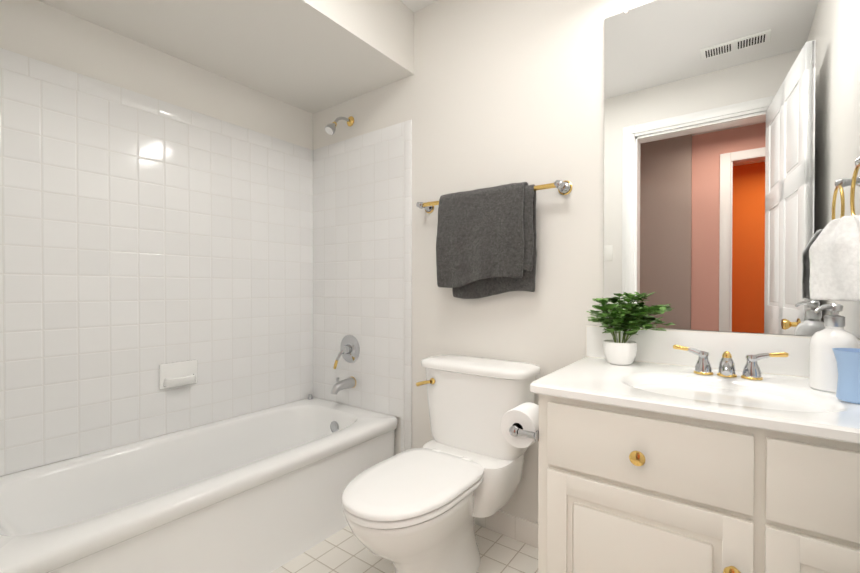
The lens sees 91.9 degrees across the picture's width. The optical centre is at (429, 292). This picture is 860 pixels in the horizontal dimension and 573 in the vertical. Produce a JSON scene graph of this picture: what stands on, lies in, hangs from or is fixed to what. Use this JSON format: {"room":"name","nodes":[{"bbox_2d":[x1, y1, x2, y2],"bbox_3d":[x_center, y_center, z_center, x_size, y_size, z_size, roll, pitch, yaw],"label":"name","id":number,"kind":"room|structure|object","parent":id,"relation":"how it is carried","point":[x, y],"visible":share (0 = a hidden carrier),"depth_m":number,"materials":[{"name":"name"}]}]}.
{"room":"bathroom","nodes":[
{"label":"bathroom","id":0,"kind":"room"},
{"bbox_2d":[0,0,312,476],"bbox_3d":[-1.364,-0.188,2.037,0.120,2.620,1.840,0,1,36],"label":"wall","id":1,"kind":"structure","parent":0,"point":[42,32],"depth_m":1.94,"materials":[{"name":"white paint"}]},
{"bbox_2d":[0,68,312,475],"bbox_3d":[-1.250,-0.081,2.083,0.010,1.543,1.633,0,1,36],"label":"wall tile","id":2,"kind":"structure","parent":1,"relation":"attached to","point":[138,247],"depth_m":1.92,"materials":[{"name":"white tile"}]},
{"bbox_2d":[159,360,197,389],"bbox_3d":[-1.227,0.407,2.053,0.068,0.124,0.176,0,1,36],"label":"soap dish","id":3,"kind":"object","parent":2,"relation":"attached to","point":[177,374],"visible":1,"depth_m":2.05,"materials":[{"name":"white ceramic"}]},
{"bbox_2d":[0,48,312,160],"bbox_3d":[-1.251,-0.890,2.076,0.009,0.076,1.633,0,1,36],"label":"trim","id":4,"kind":"structure","parent":1,"relation":"attached to","point":[27,66],"depth_m":1.92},
{"bbox_2d":[38,0,413,113],"bbox_3d":[-0.932,-1.331,1.796,0.850,0.330,1.700,0,1,36],"label":"ceiling","id":5,"kind":"structure","parent":0,"point":[312,56],"depth_m":1.96,"materials":[{"name":"white paint"}]},
{"bbox_2d":[271,524,537,572],"bbox_3d":[-0.242,1.179,1.296,2.820,0.100,1.960,0,1,36],"label":"floor","id":6,"kind":"structure","parent":0,"point":[344,550],"depth_m":1.76,"materials":[{"name":"tile"}]},
{"bbox_2d":[0,394,397,572],"bbox_3d":[-0.946,0.892,1.862,0.748,0.464,1.618,0,1,36],"label":"bathtub","id":7,"kind":"object","parent":6,"relation":"on","point":[260,491],"visible":0.98,"depth_m":1.69,"materials":[{"name":"white ceramic"}]},
{"bbox_2d":[342,354,540,572],"bbox_3d":[0.039,0.719,1.614,0.530,0.832,0.835,0,1,36],"label":"toilet","id":8,"kind":"object","parent":6,"relation":"on","point":[416,510],"visible":1,"depth_m":1.61,"materials":[{"name":"white ceramic"}]},
{"bbox_2d":[530,325,859,572],"bbox_3d":[0.790,0.633,1.214,0.820,0.992,0.614,0,1,36],"label":"bathroom vanity","id":9,"kind":"object","parent":6,"relation":"on","point":[657,455],"visible":0.98,"depth_m":1.04,"materials":[{"name":"white paint"}]},
{"bbox_2d":[501,402,538,447],"bbox_3d":[0.315,0.428,1.345,0.137,0.120,0.194,0,1,36],"label":"toilet paper holder","id":10,"kind":"object","parent":9,"relation":"attached to","point":[520,426],"visible":0.79,"depth_m":1.30,"materials":[{"name":"white paper"}]},
{"bbox_2d":[586,292,665,364],"bbox_3d":[0.699,0.129,1.510,0.288,0.262,0.177,0,1,36],"label":"potted plant","id":11,"kind":"object","parent":9,"relation":"on","point":[623,351],"visible":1,"depth_m":1.49,"materials":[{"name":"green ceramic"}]},
{"bbox_2d":[673,345,788,379],"bbox_3d":[0.909,0.218,1.273,0.292,0.088,0.143,0,1,36],"label":"faucet","id":12,"kind":"object","parent":9,"relation":"on","point":[750,371],"visible":1,"depth_m":1.28,"materials":[{"name":"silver metal"}]},
{"bbox_2d":[809,304,859,392],"bbox_3d":[1.096,0.147,1.127,0.100,0.234,0.100,0,1,36],"label":"soap dispenser","id":13,"kind":"object","parent":9,"relation":"on","point":[823,372],"visible":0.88,"depth_m":1.11,"materials":[{"name":"white ceramic"},{"name":"chrome"}]},
{"bbox_2d":[832,348,859,403],"bbox_3d":[1.049,0.203,1.014,0.100,0.123,0.100,0,1,36],"label":"cup","id":14,"kind":"object","parent":9,"relation":"on","point":[848,368],"visible":1,"depth_m":1.00,"materials":[{"name":"blue plastic"}]},
{"bbox_2d":[400,0,437,11],"bbox_3d":[-0.242,-1.541,1.273,2.820,0.100,1.960,0,1,36],"label":"ceiling","id":15,"kind":"structure","parent":0,"point":[414,5],"depth_m":2.16,"materials":[{"name":"white paint"}]},
{"bbox_2d":[313,0,859,523],"bbox_3d":[0.304,-0.188,2.025,2.820,2.620,0.120,0,1,36],"label":"wall","id":16,"kind":"structure","parent":0,"point":[495,92],"depth_m":1.90,"materials":[{"name":"white paint"}]},
{"bbox_2d":[325,116,353,134],"bbox_3d":[-0.536,-0.990,2.445,0.060,0.154,0.188,0,1,36],"label":"shower head","id":17,"kind":"object","parent":16,"relation":"attached to","point":[330,129],"visible":1,"depth_m":2.41},
{"bbox_2d":[313,136,403,417],"bbox_3d":[-0.452,-0.085,2.503,0.777,1.543,0.010,0,1,36],"label":"wall tile","id":18,"kind":"structure","parent":16,"relation":"attached to","point":[358,244],"depth_m":2.46,"materials":[{"name":"white tile"}]},
{"bbox_2d":[331,377,355,393],"bbox_3d":[-0.515,0.543,2.454,0.072,0.093,0.171,0,1,36],"label":"tub spout","id":19,"kind":"object","parent":18,"relation":"attached to","point":[338,386],"visible":1,"depth_m":2.43,"materials":[{"name":"silver metal"}]},
{"bbox_2d":[333,335,359,368],"bbox_3d":[-0.511,0.351,2.492,0.196,0.212,0.101,0,1,36],"label":"tub valve","id":20,"kind":"object","parent":18,"relation":"attached to","point":[349,352],"visible":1,"depth_m":2.50,"materials":[{"name":"silver metal"}]},
{"bbox_2d":[313,122,403,160],"bbox_3d":[-0.452,-0.894,2.496,0.777,0.076,0.009,0,1,36],"label":"trim","id":21,"kind":"structure","parent":16,"relation":"attached to","point":[378,136],"depth_m":2.46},
{"bbox_2d":[401,418,403,451],"bbox_3d":[-0.149,0.904,2.288,0.025,0.431,0.010,0,1,36],"label":"wall tile","id":22,"kind":"structure","parent":16,"relation":"attached to","point":[402,434],"depth_m":2.28,"materials":[{"name":"white tile"}]},
{"bbox_2d":[404,120,411,450],"bbox_3d":[-0.119,0.095,2.259,0.050,2.050,0.009,0,1,36],"label":"trim","id":23,"kind":"structure","parent":16,"relation":"attached to","point":[408,285],"depth_m":2.25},
{"bbox_2d":[416,180,571,298],"bbox_3d":[0.246,-0.224,1.912,0.770,0.508,0.130,0,1,36],"label":"towel rail","id":24,"kind":"object","parent":16,"relation":"attached to","point":[485,242],"visible":1,"depth_m":1.84,"materials":[{"name":"grey fabric"}]},
{"bbox_2d":[436,182,527,287],"bbox_3d":[0.234,-0.250,1.904,0.445,0.456,0.103,0,1,36],"label":"towel","id":25,"kind":"object","parent":24,"relation":"hanging from","point":[482,237],"depth_m":1.85,"materials":[{"name":"grey fabric"}]},
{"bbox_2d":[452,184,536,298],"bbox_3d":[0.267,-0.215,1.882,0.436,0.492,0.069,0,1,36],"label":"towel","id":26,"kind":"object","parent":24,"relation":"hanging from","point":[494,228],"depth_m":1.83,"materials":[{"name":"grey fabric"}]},
{"bbox_2d":[474,510,537,547],"bbox_3d":[0.278,1.070,1.974,0.937,0.105,0.011,0,1,36],"label":"baseboard","id":27,"kind":"structure","parent":16,"relation":"attached to","point":[525,531],"depth_m":1.90,"materials":[{"name":"tile"}]},
{"bbox_2d":[604,0,859,337],"bbox_3d":[0.998,-0.481,1.430,0.756,1.228,0.009,0,1,36],"label":"mirror","id":28,"kind":"object","parent":16,"relation":"attached to","point":[731,141],"visible":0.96,"depth_m":1.42,"materials":[{"name":"clear glass"}]},
{"bbox_3d":[0.809,-0.174,0.435,0.120,2.620,1.840,0,1,36],"label":"wall","id":29,"kind":"structure","parent":0,"visible":0},
{"bbox_2d":[809,157,859,300],"bbox_3d":[1.148,-0.179,1.130,0.158,0.405,0.184,0,1,36],"label":"towel ring","id":30,"kind":"object","parent":29,"relation":"attached to","point":[834,254],"visible":1,"depth_m":1.15,"materials":[{"name":"white fabric"}]},
{"bbox_2d":[809,215,859,300],"bbox_3d":[1.152,-0.093,1.134,0.069,0.234,0.206,0,0,0],"label":"hand towel","id":31,"kind":"object","parent":30,"relation":"hanging from","point":[834,257],"depth_m":1.15,"materials":[{"name":"white fabric"}]}
]}

